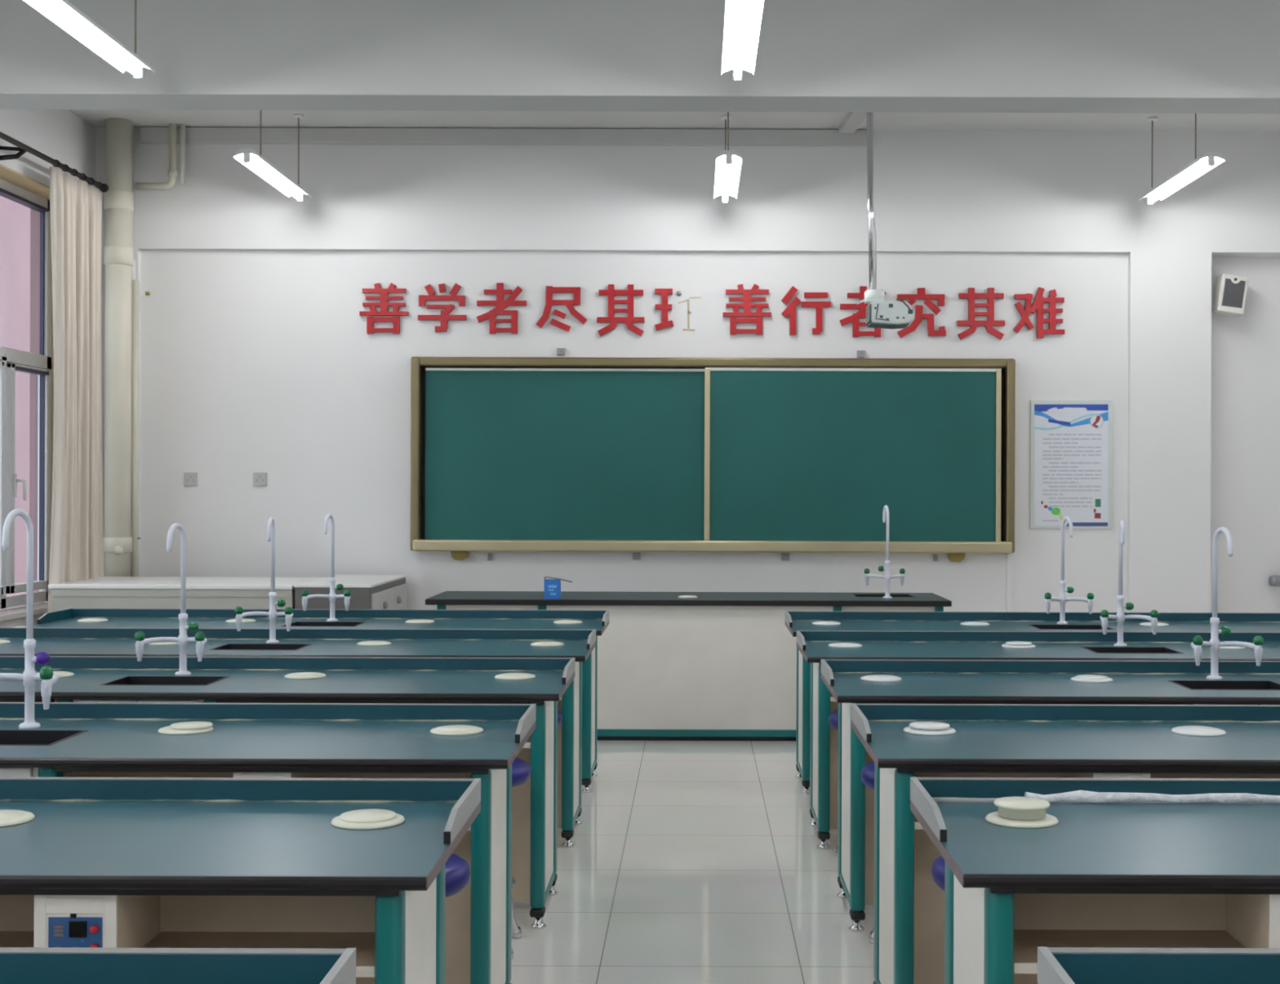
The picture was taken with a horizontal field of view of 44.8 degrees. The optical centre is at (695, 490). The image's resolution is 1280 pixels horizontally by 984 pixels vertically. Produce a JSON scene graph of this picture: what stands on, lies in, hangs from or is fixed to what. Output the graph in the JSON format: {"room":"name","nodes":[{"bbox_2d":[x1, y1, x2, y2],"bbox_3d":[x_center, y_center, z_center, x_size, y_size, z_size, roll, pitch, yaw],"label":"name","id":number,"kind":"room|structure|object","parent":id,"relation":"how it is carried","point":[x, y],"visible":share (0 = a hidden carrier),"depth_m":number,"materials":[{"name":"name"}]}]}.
{"room":"science classroom","nodes":[
{"label":"science classroom","id":0,"kind":"room"},
{"bbox_2d":[0,109,96,627],"bbox_3d":[-4.108,-0.504,3.750,0.280,3.800,13.900,0,0,0],"label":"wall","id":1,"kind":"structure","parent":0,"point":[63,135],"depth_m":9.46,"materials":[{"name":"paint"}]},
{"bbox_2d":[0,601,48,622],"bbox_3d":[-4.008,0.719,7.905,0.190,0.035,4.010,0,0,0],"label":"trim","id":2,"kind":"structure","parent":1,"relation":"attached to","point":[9,614],"depth_m":9.07,"materials":[{"name":"stone"}]},
{"bbox_2d":[0,177,51,608],"bbox_3d":[-4.103,-0.576,7.915,0.130,2.553,4.030,0,0,0],"label":"window","id":3,"kind":"structure","parent":1,"relation":"in","point":[11,360],"depth_m":9.69,"materials":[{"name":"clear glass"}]},
{"bbox_2d":[0,163,53,528],"bbox_3d":[-4.046,-0.564,7.915,0.164,2.600,4.030,0,0,0],"label":"trim","id":4,"kind":"structure","parent":1,"relation":"attached to","point":[7,174],"depth_m":9.52,"materials":[{"name":"paint"}]},
{"bbox_2d":[29,208,44,604],"bbox_3d":[-4.213,-0.565,7.915,0.090,2.600,4.030,0,0,0],"label":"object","id":5,"kind":"structure","parent":1,"relation":"attached to","point":[34,215],"depth_m":9.92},
{"bbox_2d":[0,131,108,191],"bbox_3d":[-3.864,-1.909,7.785,0.198,0.130,4.370,0,0,0],"label":"curtain rod","id":6,"kind":"object","parent":1,"relation":"attached to","point":[22,148],"visible":0.99,"depth_m":8.85,"materials":[{"name":"metal"}]},
{"bbox_2d":[47,159,104,612],"bbox_3d":[-3.804,-0.434,9.533,0.120,3.061,0.766,0,0,0],"label":"curtain","id":7,"kind":"object","parent":6,"relation":"hanging from","point":[77,531],"visible":0.81,"depth_m":9.52,"materials":[{"name":"beige fabric"}]},
{"bbox_2d":[0,0,1279,113],"bbox_3d":[0.188,-2.136,7.555,8.300,0.506,0.310,0,0,0],"label":"ceiling beam","id":8,"kind":"structure","parent":1,"relation":"attached to","point":[1144,56],"depth_m":7.40,"materials":[{"name":"paint"}]},
{"bbox_2d":[67,109,1279,131],"bbox_3d":[0.109,-2.465,3.750,9.000,0.150,14.300,0,0,0],"label":"ceiling","id":9,"kind":"structure","parent":0,"point":[140,117],"depth_m":10.00,"materials":[{"name":"paint"}]},
{"bbox_2d":[22,0,155,78],"bbox_3d":[-2.503,-2.126,6.380,0.152,0.545,1.200,0,0,0],"label":"pendant lamp","id":10,"kind":"object","parent":9,"relation":"hanging from","point":[63,13],"visible":1,"depth_m":6.43,"materials":[{"name":"metal"}]},
{"bbox_2d":[180,124,185,183],"bbox_3d":[-3.364,-2.208,10.170,0.032,0.387,0.032,0,0,0],"label":"conduit","id":11,"kind":"object","parent":9,"relation":"attached to","point":[182,126],"visible":1,"depth_m":10.16,"materials":[{"name":"white plastic"}]},
{"bbox_2d":[232,110,311,201],"bbox_3d":[-2.533,-2.126,9.340,0.152,0.545,1.200,0,0,0],"label":"pendant lamp","id":12,"kind":"object","parent":9,"relation":"hanging from","point":[250,158],"visible":0.89,"depth_m":9.26,"materials":[{"name":"white metal"}]},
{"bbox_2d":[713,111,742,203],"bbox_3d":[0.187,-2.117,9.340,0.152,0.545,1.200,0,0,0],"label":"pendant lamp","id":13,"kind":"object","parent":9,"relation":"hanging from","point":[728,163],"visible":0.88,"depth_m":9.22,"materials":[{"name":"metal"}]},
{"bbox_2d":[720,0,764,80],"bbox_3d":[0.187,-2.117,6.380,0.152,0.545,1.200,0,0,0],"label":"pendant lamp","id":14,"kind":"object","parent":9,"relation":"hanging from","point":[743,19],"visible":1,"depth_m":6.40,"materials":[{"name":"metal"}]},
{"bbox_2d":[838,111,866,133],"bbox_3d":[1.068,-2.368,8.980,0.100,0.034,2.452,0,0,-4],"label":"duct","id":15,"kind":"object","parent":9,"relation":"attached to","point":[853,120],"visible":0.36,"depth_m":9.91,"materials":[{"name":"paint"}]},
{"bbox_2d":[855,111,915,328],"bbox_3d":[1.118,-1.679,9.206,0.336,1.413,0.229,0,0,0],"label":"projector","id":16,"kind":"object","parent":9,"relation":"hanging from","point":[880,313],"visible":0.93,"depth_m":9.18,"materials":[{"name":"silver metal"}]},
{"bbox_2d":[874,303,912,319],"bbox_3d":[1.159,-1.049,9.099,0.225,0.099,0.004,0,0,0],"label":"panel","id":17,"kind":"object","parent":16,"relation":"attached to","point":[882,311],"depth_m":9.10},
{"bbox_2d":[1137,113,1225,204],"bbox_3d":[2.907,-2.107,9.340,0.152,0.545,1.200,0,0,0],"label":"pendant lamp","id":18,"kind":"object","parent":9,"relation":"hanging from","point":[1207,161],"visible":0.93,"depth_m":9.23,"materials":[{"name":"metal"}]},
{"bbox_2d":[96,127,1279,613],"bbox_3d":[0.102,-0.490,10.475,9.000,3.800,0.450,0,0,0],"label":"wall","id":19,"kind":"structure","parent":0,"point":[257,353],"depth_m":10.30,"materials":[{"name":"paint"}]},
{"bbox_2d":[130,125,140,576],"bbox_3d":[-3.707,-0.503,10.215,0.104,3.800,0.068,0,0,0],"label":"pipe","id":20,"kind":"object","parent":19,"relation":"attached to","point":[135,283],"visible":0.36,"depth_m":10.19,"materials":[{"name":"white plastic"}]},
{"bbox_2d":[359,282,408,333],"bbox_3d":[-2.067,-1.212,10.286,0.320,0.337,0.028,0,0,0],"label":"letter","id":21,"kind":"object","parent":19,"relation":"attached to","point":[384,304],"depth_m":10.27,"materials":[{"name":"red plastic"}]},
{"bbox_2d":[417,283,466,332],"bbox_3d":[-1.682,-1.217,10.286,0.319,0.324,0.028,0,0,0],"label":"letter","id":22,"kind":"object","parent":19,"relation":"attached to","point":[444,317],"depth_m":10.27,"materials":[{"name":"red plastic"}]},
{"bbox_2d":[476,282,526,333],"bbox_3d":[-1.289,-1.212,10.286,0.330,0.336,0.028,0,0,0],"label":"letter","id":23,"kind":"object","parent":19,"relation":"attached to","point":[500,304],"depth_m":10.27,"materials":[{"name":"red plastic"}]},
{"bbox_2d":[139,126,866,146],"bbox_3d":[-1.260,-2.337,10.232,4.803,0.104,0.035,0,0,0],"label":"pipe","id":24,"kind":"object","parent":19,"relation":"attached to","point":[148,135],"visible":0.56,"depth_m":10.22,"materials":[{"name":"paint"}]},
{"bbox_2d":[536,285,586,332],"bbox_3d":[-0.890,-1.207,10.286,0.340,0.302,0.028,0,0,0],"label":"letter","id":25,"kind":"object","parent":19,"relation":"attached to","point":[550,290],"depth_m":10.27,"materials":[{"name":"red plastic"}]},
{"bbox_2d":[596,284,644,336],"bbox_3d":[-0.498,-1.198,10.286,0.314,0.343,0.028,0,0,0],"label":"letter","id":26,"kind":"object","parent":19,"relation":"attached to","point":[611,292],"depth_m":10.27,"materials":[{"name":"red plastic"}]},
{"bbox_2d":[654,288,673,330],"bbox_3d":[-0.210,-1.203,10.286,0.126,0.276,0.028,0,0,0],"label":"chinese character","id":27,"kind":"object","parent":19,"relation":"attached to","point":[664,306],"depth_m":10.27,"materials":[{"name":"red plastic"}]},
{"bbox_2d":[410,347,1015,561],"bbox_3d":[0.110,-0.240,10.227,3.969,1.407,0.145,0,0,0],"label":"chalkboard","id":28,"kind":"object","parent":19,"relation":"attached to","point":[540,454],"visible":1,"depth_m":10.22,"materials":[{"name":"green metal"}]},
{"bbox_2d":[413,538,1012,553],"bbox_3d":[0.108,0.362,10.227,3.929,0.075,0.145,0,0,0],"label":"chalk tray","id":29,"kind":"object","parent":28,"relation":"on","point":[454,545],"depth_m":10.16,"materials":[{"name":"beige metal"}]},
{"bbox_2d":[722,283,771,334],"bbox_3d":[0.338,-1.206,10.286,0.320,0.337,0.028,0,0,0],"label":"chinese character","id":30,"kind":"object","parent":19,"relation":"attached to","point":[747,305],"depth_m":10.27,"materials":[{"name":"red plastic"}]},
{"bbox_2d":[781,285,831,334],"bbox_3d":[0.729,-1.197,10.286,0.327,0.323,0.028,0,0,0],"label":"chinese character","id":31,"kind":"object","parent":19,"relation":"attached to","point":[790,309],"depth_m":10.27,"materials":[{"name":"red plastic"}]},
{"bbox_2d":[839,285,885,337],"bbox_3d":[1.118,-1.189,10.286,0.330,0.336,0.028,0,0,0],"label":"chinese character","id":32,"kind":"object","parent":19,"relation":"attached to","point":[861,313],"depth_m":10.27,"materials":[{"name":"red plastic"}]},
{"bbox_2d":[897,287,946,337],"bbox_3d":[1.494,-1.181,10.286,0.325,0.332,0.028,0,0,0],"label":"chinese character","id":33,"kind":"object","parent":19,"relation":"attached to","point":[919,316],"depth_m":10.27,"materials":[{"name":"red plastic"}]},
{"bbox_2d":[956,287,1004,339],"bbox_3d":[1.889,-1.175,10.286,0.314,0.343,0.028,0,0,0],"label":"chinese character","id":34,"kind":"object","parent":19,"relation":"attached to","point":[971,295],"depth_m":10.27,"materials":[{"name":"red plastic"}]},
{"bbox_2d":[1006,553,1013,611],"bbox_3d":[2.079,0.916,10.294,0.040,1.003,0.012,0,0,0],"label":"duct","id":35,"kind":"object","parent":19,"relation":"attached to","point":[1009,556],"visible":0.44,"depth_m":10.29,"materials":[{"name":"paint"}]},
{"bbox_2d":[1013,286,1064,337],"bbox_3d":[2.272,-1.184,10.286,0.339,0.336,0.028,0,0,0],"label":"chinese character","id":36,"kind":"object","parent":19,"relation":"attached to","point":[1037,305],"depth_m":10.27,"materials":[{"name":"red plastic"}]},
{"bbox_2d":[1030,400,1112,528],"bbox_3d":[2.489,-0.177,10.291,0.542,0.852,0.018,0,0,0],"label":"poster","id":37,"kind":"object","parent":19,"relation":"attached to","point":[1071,441],"visible":1,"depth_m":10.29,"materials":[{"name":"paper"}]},
{"bbox_2d":[1089,413,1103,428],"bbox_3d":[2.655,-0.462,10.284,0.090,0.095,0.001,0,0,0],"label":"picture","id":38,"kind":"object","parent":37,"relation":"attached to","point":[1096,420],"depth_m":10.28},
{"bbox_2d":[1212,273,1248,315],"bbox_3d":[3.560,-1.306,10.370,0.207,0.270,0.190,0,0,0],"label":"wall speaker","id":39,"kind":"object","parent":19,"relation":"attached to","point":[1230,292],"visible":1,"depth_m":10.28},
{"bbox_2d":[1222,278,1245,307],"bbox_3d":[3.561,-1.311,10.279,0.132,0.180,0.006,8,0,0],"label":"grille","id":40,"kind":"object","parent":39,"relation":"attached to","point":[1233,290],"depth_m":10.28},
{"bbox_2d":[510,740,875,983],"bbox_3d":[0.095,1.470,3.750,9.000,0.120,14.300,0,0,0],"label":"floor","id":41,"kind":"structure","parent":0,"point":[689,861],"depth_m":5.59,"materials":[{"name":"tile"}]},
{"bbox_2d":[103,117,133,576],"bbox_3d":[-3.751,-0.503,10.062,0.180,3.800,0.197,0,0,0],"label":"drain pipe","id":42,"kind":"object","parent":41,"relation":"on","point":[118,199],"visible":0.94,"depth_m":10.00,"materials":[{"name":"beige plastic"}]},
{"bbox_2d":[134,123,177,189],"bbox_3d":[-3.524,-2.188,10.150,0.273,0.430,0.064,0,0,0],"label":"pipe","id":43,"kind":"object","parent":42,"relation":"attached to","point":[172,173],"visible":1,"depth_m":10.13,"materials":[{"name":"beige plastic"}]},
{"bbox_2d":[0,946,355,983],"bbox_3d":[-1.810,1.000,1.718,2.724,0.807,0.652,0,0,0],"label":"desk","id":44,"kind":"object","parent":41,"relation":"on","point":[18,965],"visible":1,"depth_m":2.02,"materials":[{"name":"green laminate"}]},
{"bbox_2d":[48,576,325,611],"bbox_3d":[-3.086,0.974,9.525,1.435,0.850,0.850,0,0,0],"label":"cabinet","id":45,"kind":"object","parent":41,"relation":"on","point":[106,592],"depth_m":9.12,"materials":[{"name":"wood"}]},
{"bbox_2d":[48,576,325,589],"bbox_3d":[-3.084,0.562,9.525,1.435,0.025,0.850,0,0,0],"label":"countertop","id":46,"kind":"structure","parent":45,"relation":"on","point":[106,582],"depth_m":9.27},
{"bbox_2d":[0,777,480,983],"bbox_3d":[-1.813,1.000,2.926,2.724,0.807,0.652,0,0,0],"label":"desk","id":47,"kind":"object","parent":41,"relation":"on","point":[359,864],"visible":0.94,"depth_m":2.85,"materials":[{"name":"green laminate"}]},
{"bbox_2d":[0,809,35,826],"bbox_3d":[-1.372,0.647,3.040,0.143,0.028,0.143,0,0,0],"label":"outlet","id":48,"kind":"object","parent":47,"relation":"attached to","point":[8,818],"depth_m":3.02,"materials":[{"name":"beige plastic"}]},
{"bbox_2d":[0,930,375,965],"bbox_3d":[-1.050,0.816,2.748,1.006,0.016,0.205,0,0,0],"label":"shelf","id":49,"kind":"object","parent":47,"relation":"attached to","point":[363,941],"depth_m":2.80,"materials":[{"name":"wood"}]},
{"bbox_2d":[0,801,455,875],"bbox_3d":[-1.812,0.654,2.931,2.720,0.020,0.638,0,0,0],"label":"countertop","id":50,"kind":"structure","parent":47,"relation":"on","point":[62,837],"depth_m":2.87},
{"bbox_2d":[330,808,404,829],"bbox_3d":[-0.642,0.646,3.040,0.143,0.028,0.143,0,0,0],"label":"outlet","id":51,"kind":"object","parent":47,"relation":"attached to","point":[362,819],"depth_m":3.01,"materials":[{"name":"beige plastic"}]},
{"bbox_2d":[445,853,470,897],"bbox_3d":[-0.671,1.120,3.500,0.320,0.575,0.320,0,0,0],"label":"stool","id":52,"kind":"object","parent":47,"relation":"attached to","point":[457,868],"visible":0.17,"depth_m":3.45,"materials":[{"name":"blue plastic"}]},
{"bbox_2d":[0,702,536,983],"bbox_3d":[-1.815,1.000,4.066,2.724,0.807,0.652,0,0,0],"label":"desk","id":53,"kind":"object","parent":41,"relation":"on","point":[482,741],"visible":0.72,"depth_m":3.99,"materials":[{"name":"green laminate"}]},
{"bbox_2d":[0,507,58,728],"bbox_3d":[-1.813,0.345,4.161,0.240,0.598,0.183,0,0,0],"label":"faucet","id":54,"kind":"object","parent":53,"relation":"on","point":[29,677],"visible":1,"depth_m":4.21,"materials":[{"name":"white metal"}]},
{"bbox_2d":[0,729,88,745],"bbox_3d":[-1.815,0.753,4.055,0.356,0.221,0.246,0,0,0],"label":"basin","id":55,"kind":"object","parent":53,"relation":"in","point":[7,737],"depth_m":4.17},
{"bbox_2d":[157,720,213,734],"bbox_3d":[-1.374,0.641,4.180,0.143,0.028,0.143,0,0,0],"label":"outlet","id":56,"kind":"object","parent":53,"relation":"attached to","point":[195,727],"depth_m":4.14,"materials":[{"name":"beige plastic"}]},
{"bbox_2d":[0,720,519,759],"bbox_3d":[-1.814,0.654,4.071,2.720,0.020,0.638,0,0,0],"label":"countertop","id":57,"kind":"structure","parent":53,"relation":"on","point":[397,740],"depth_m":4.01,"materials":[{"name":"laminate"}]},
{"bbox_2d":[430,724,483,735],"bbox_3d":[-0.644,0.650,4.180,0.143,0.028,0.143,0,0,0],"label":"outlet","id":58,"kind":"object","parent":53,"relation":"attached to","point":[448,730],"depth_m":4.15,"materials":[{"name":"beige plastic"}]},
{"bbox_2d":[0,655,575,928],"bbox_3d":[-1.800,1.000,5.281,2.724,0.807,0.652,0,0,0],"label":"desk","id":59,"kind":"object","parent":41,"relation":"on","point":[541,682],"visible":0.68,"depth_m":5.21,"materials":[{"name":"laminate"}]},
{"bbox_2d":[36,671,74,677],"bbox_3d":[-2.238,0.644,5.395,0.143,0.028,0.143,0,0,0],"label":"outlet","id":60,"kind":"object","parent":59,"relation":"attached to","point":[60,673],"depth_m":5.38,"materials":[{"name":"beige plastic"}]},
{"bbox_2d":[100,675,229,700],"bbox_3d":[-1.799,0.753,5.270,0.356,0.221,0.246,0,0,0],"label":"basin","id":61,"kind":"object","parent":59,"relation":"in","point":[181,681],"depth_m":5.38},
{"bbox_2d":[134,522,207,675],"bbox_3d":[-1.797,0.377,5.376,0.240,0.534,0.183,0,0,0],"label":"faucet","id":62,"kind":"object","parent":59,"relation":"on","point":[182,639],"visible":1,"depth_m":5.43,"materials":[{"name":"white metal"}]},
{"bbox_2d":[0,669,564,693],"bbox_3d":[-1.798,0.654,5.286,2.720,0.020,0.638,0,0,0],"label":"countertop","id":63,"kind":"structure","parent":59,"relation":"on","point":[82,680],"depth_m":5.22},
{"bbox_2d":[284,671,326,679],"bbox_3d":[-1.358,0.647,5.395,0.143,0.028,0.143,0,0,0],"label":"outlet","id":64,"kind":"object","parent":59,"relation":"attached to","point":[300,675],"depth_m":5.36,"materials":[{"name":"beige plastic"}]},
{"bbox_2d":[494,672,535,679],"bbox_3d":[-0.628,0.650,5.395,0.143,0.028,0.143,0,0,0],"label":"outlet","id":65,"kind":"object","parent":59,"relation":"attached to","point":[508,676],"depth_m":5.35,"materials":[{"name":"beige plastic"}]},
{"bbox_2d":[0,627,595,847],"bbox_3d":[-1.798,1.000,6.426,2.724,0.807,0.652,0,0,0],"label":"desk","id":66,"kind":"object","parent":41,"relation":"on","point":[579,644],"visible":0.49,"depth_m":6.50,"materials":[{"name":"laminate"}]},
{"bbox_2d":[208,643,311,649],"bbox_3d":[-1.797,0.753,6.415,0.356,0.221,0.246,0,0,0],"label":"basin","id":67,"kind":"object","parent":66,"relation":"in","point":[223,646],"depth_m":6.53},
{"bbox_2d":[235,517,293,643],"bbox_3d":[-1.795,0.377,6.521,0.240,0.534,0.183,0,0,0],"label":"faucet","id":68,"kind":"object","parent":66,"relation":"on","point":[272,614],"visible":1,"depth_m":6.57,"materials":[{"name":"white metal"}]},
{"bbox_2d":[0,638,588,655],"bbox_3d":[-1.796,0.654,6.431,2.720,0.020,0.638,0,0,0],"label":"countertop","id":69,"kind":"structure","parent":66,"relation":"on","point":[429,647],"depth_m":6.38,"materials":[{"name":"laminate"}]},
{"bbox_2d":[21,608,608,793],"bbox_3d":[-1.802,1.000,7.526,2.724,0.807,0.652,0,0,0],"label":"desk","id":70,"kind":"object","parent":41,"relation":"on","point":[597,620],"visible":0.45,"depth_m":7.66,"materials":[{"name":"laminate"}]},
{"bbox_2d":[22,617,604,630],"bbox_3d":[-1.800,0.654,7.531,2.720,0.020,0.638,0,0,0],"label":"countertop","id":71,"kind":"structure","parent":70,"relation":"on","point":[467,624],"depth_m":7.51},
{"bbox_2d":[280,621,365,626],"bbox_3d":[-1.801,0.753,7.515,0.356,0.221,0.246,0,0,0],"label":"basin","id":72,"kind":"object","parent":70,"relation":"in","point":[293,623],"depth_m":7.63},
{"bbox_2d":[301,513,350,621],"bbox_3d":[-1.799,0.377,7.621,0.240,0.534,0.183,0,0,0],"label":"faucet","id":73,"kind":"object","parent":70,"relation":"on","point":[332,596],"visible":1,"depth_m":7.67,"materials":[{"name":"white metal"}]},
{"bbox_2d":[293,574,407,608],"bbox_3d":[-2.116,0.977,9.650,0.484,0.852,1.109,0,0,0],"label":"base cabinet","id":74,"kind":"object","parent":41,"relation":"on","point":[366,591],"visible":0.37,"depth_m":9.25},
{"bbox_2d":[511,757,530,959],"bbox_3d":[-0.671,1.120,4.785,0.320,0.575,0.320,0,0,0],"label":"stool","id":75,"kind":"object","parent":41,"relation":"on","point":[521,770],"visible":0.2,"depth_m":4.75,"materials":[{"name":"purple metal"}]},
{"bbox_2d":[425,591,951,741],"bbox_3d":[-0.043,1.005,9.045,2.950,0.810,0.710,0,0,0],"label":"desk","id":76,"kind":"object","parent":41,"relation":"on","point":[672,665],"visible":0.59,"depth_m":8.76,"materials":[{"name":"white laminate"}]},
{"bbox_2d":[543,576,572,599],"bbox_3d":[-0.780,0.545,8.769,0.158,0.124,0.051,0,0,0],"label":"carton","id":77,"kind":"object","parent":76,"relation":"on","point":[553,585],"visible":1,"depth_m":8.74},
{"bbox_2d":[427,591,949,600],"bbox_3d":[-0.042,0.624,9.050,2.930,0.028,0.700,0,0,0],"label":"countertop","id":78,"kind":"structure","parent":76,"relation":"on","point":[447,594],"depth_m":9.02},
{"bbox_2d":[864,505,905,598],"bbox_3d":[1.099,0.347,8.964,0.240,0.534,0.183,0,0,0],"label":"faucet","id":79,"kind":"object","parent":76,"relation":"on","point":[887,576],"visible":1,"depth_m":8.89,"materials":[{"name":"white metal"}]},
{"bbox_2d":[860,761,874,943],"bbox_3d":[0.663,1.125,4.745,0.320,0.575,0.320,0,0,0],"label":"stool","id":80,"kind":"object","parent":41,"relation":"on","point":[867,773],"visible":0.05,"depth_m":4.71,"materials":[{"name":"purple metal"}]},
{"bbox_2d":[931,855,944,890],"bbox_3d":[0.696,1.125,3.532,0.320,0.575,0.320,0,0,0],"label":"stool","id":81,"kind":"object","parent":41,"relation":"on","point":[938,867],"visible":0.1,"depth_m":3.50,"materials":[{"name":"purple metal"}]},
{"bbox_2d":[784,610,1279,795],"bbox_3d":[1.808,1.013,7.506,2.724,0.807,0.652,0,0,0],"label":"desk","id":82,"kind":"object","parent":41,"relation":"on","point":[794,620],"visible":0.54,"depth_m":7.66,"materials":[{"name":"green laminate"}]},
{"bbox_2d":[790,620,1279,631],"bbox_3d":[1.810,0.666,7.511,2.720,0.020,0.638,0,0,0],"label":"countertop","id":83,"kind":"structure","parent":82,"relation":"on","point":[797,624],"depth_m":7.51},
{"bbox_2d":[1044,515,1093,624],"bbox_3d":[1.811,0.390,7.601,0.240,0.534,0.183,0,0,0],"label":"faucet","id":84,"kind":"object","parent":82,"relation":"on","point":[1062,599],"visible":1,"depth_m":7.65,"materials":[{"name":"white metal"}]},
{"bbox_2d":[1028,624,1114,629],"bbox_3d":[1.809,0.766,7.495,0.356,0.221,0.246,0,0,0],"label":"basin","id":85,"kind":"object","parent":82,"relation":"in","point":[1033,626],"depth_m":7.61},
{"bbox_2d":[796,630,1279,848],"bbox_3d":[1.796,1.013,6.416,2.724,0.807,0.652,0,0,0],"label":"desk","id":86,"kind":"object","parent":41,"relation":"on","point":[815,646],"visible":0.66,"depth_m":6.45,"materials":[{"name":"laminate"}]},
{"bbox_2d":[1001,640,1035,648],"bbox_3d":[1.358,0.649,6.530,0.143,0.028,0.143,0,0,0],"label":"outlet","id":87,"kind":"object","parent":86,"relation":"attached to","point":[1011,644],"depth_m":6.49,"materials":[{"name":"white plastic"}]},
{"bbox_2d":[803,641,1279,657],"bbox_3d":[1.798,0.666,6.421,2.720,0.020,0.638,0,0,0],"label":"countertop","id":88,"kind":"structure","parent":86,"relation":"on","point":[819,649],"depth_m":6.36,"materials":[{"name":"laminate"}]},
{"bbox_2d":[1100,520,1158,646],"bbox_3d":[1.799,0.389,6.511,0.240,0.534,0.183,0,0,0],"label":"faucet","id":89,"kind":"object","parent":86,"relation":"on","point":[1120,616],"visible":1,"depth_m":6.56,"materials":[{"name":"white metal"}]},
{"bbox_2d":[1080,646,1182,653],"bbox_3d":[1.797,0.766,6.405,0.356,0.221,0.246,0,0,0],"label":"basin","id":90,"kind":"object","parent":86,"relation":"in","point":[1088,649],"depth_m":6.52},
{"bbox_2d":[820,658,1279,932],"bbox_3d":[1.810,1.013,5.261,2.724,0.807,0.652,0,0,0],"label":"desk","id":91,"kind":"object","parent":41,"relation":"on","point":[1056,682],"visible":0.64,"depth_m":5.22,"materials":[{"name":"green laminate"}]},
{"bbox_2d":[860,674,901,681],"bbox_3d":[0.641,0.654,5.375,0.143,0.028,0.143,0,0,0],"label":"outlet","id":92,"kind":"object","parent":91,"relation":"attached to","point":[874,677],"depth_m":5.34,"materials":[{"name":"white plastic"}]},
{"bbox_2d":[831,672,1279,697],"bbox_3d":[1.811,0.666,5.266,2.720,0.020,0.638,0,0,0],"label":"countertop","id":93,"kind":"structure","parent":91,"relation":"on","point":[845,683],"depth_m":5.21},
{"bbox_2d":[1071,674,1112,682],"bbox_3d":[1.371,0.654,5.375,0.143,0.028,0.143,0,0,0],"label":"outlet","id":94,"kind":"object","parent":91,"relation":"attached to","point":[1082,677],"depth_m":5.33,"materials":[{"name":"white plastic"}]},
{"bbox_2d":[1167,680,1279,704],"bbox_3d":[1.810,0.766,5.250,0.356,0.221,0.246,0,0,0],"label":"basin","id":95,"kind":"object","parent":91,"relation":"in","point":[1187,685],"depth_m":5.36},
{"bbox_2d":[1191,526,1263,679],"bbox_3d":[1.812,0.390,5.356,0.240,0.534,0.183,0,0,0],"label":"faucet","id":96,"kind":"object","parent":91,"relation":"on","point":[1197,642],"visible":1,"depth_m":5.41,"materials":[{"name":"white metal"}]},
{"bbox_2d":[851,702,1279,983],"bbox_3d":[1.802,1.013,4.098,2.724,0.807,0.652,0,0,0],"label":"desk","id":97,"kind":"object","parent":41,"relation":"on","point":[904,741],"visible":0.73,"depth_m":4.02,"materials":[{"name":"green laminate"}]},
{"bbox_2d":[902,721,955,735],"bbox_3d":[0.634,0.645,4.212,0.143,0.028,0.143,0,0,0],"label":"outlet","id":98,"kind":"object","parent":97,"relation":"attached to","point":[916,728],"depth_m":4.17,"materials":[{"name":"white plastic"}]},
{"bbox_2d":[867,720,1279,759],"bbox_3d":[1.804,0.666,4.103,2.720,0.020,0.638,0,0,0],"label":"countertop","id":99,"kind":"structure","parent":97,"relation":"on","point":[971,740],"depth_m":4.05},
{"bbox_2d":[1171,725,1226,736],"bbox_3d":[1.364,0.657,4.212,0.143,0.028,0.143,0,0,0],"label":"outlet","id":100,"kind":"object","parent":97,"relation":"attached to","point":[1183,731],"depth_m":4.18,"materials":[{"name":"white plastic"}]},
{"bbox_2d":[910,777,1279,983],"bbox_3d":[1.813,1.013,2.958,2.724,0.807,0.652,0,0,0],"label":"desk","id":101,"kind":"object","parent":41,"relation":"on","point":[1030,864],"visible":0.99,"depth_m":2.88,"materials":[{"name":"laminate"}]},
{"bbox_2d":[985,796,1058,828],"bbox_3d":[0.645,0.633,3.072,0.143,0.038,0.143,0,0,0],"label":"outlet","id":102,"kind":"object","parent":101,"relation":"attached to","point":[1014,812],"depth_m":3.03,"materials":[{"name":"beige plastic"}]},
{"bbox_2d":[936,802,1279,874],"bbox_3d":[1.815,0.666,2.963,2.720,0.020,0.638,0,0,0],"label":"countertop","id":103,"kind":"structure","parent":101,"relation":"on","point":[1101,838],"depth_m":2.90,"materials":[{"name":"laminate"}]},
{"bbox_2d":[1013,929,1245,962],"bbox_3d":[1.051,0.824,2.780,1.006,0.016,0.205,0,0,0],"label":"shelf","id":104,"kind":"object","parent":101,"relation":"attached to","point":[1026,942],"depth_m":2.82,"materials":[{"name":"wood"}]},
{"bbox_2d":[1037,946,1279,983],"bbox_3d":[1.813,1.013,1.734,2.724,0.807,0.652,0,0,0],"label":"desk","id":105,"kind":"object","parent":41,"relation":"on","point":[1055,965],"visible":1,"depth_m":2.04,"materials":[{"name":"laminate"}]},
{"label":"outside","id":106,"kind":"structure","parent":0,"visible":0},
{"bbox_3d":[-17.166,4.400,20.000,25.700,0.100,80.000,0,0,0],"label":"ground","id":107,"kind":"structure","parent":106,"visible":0},
{"bbox_2d":[0,195,30,609],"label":"window","id":108,"kind":"structure","parent":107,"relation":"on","point":[15,217],"depth_m":18.32,"materials":[{"name":"glass"}]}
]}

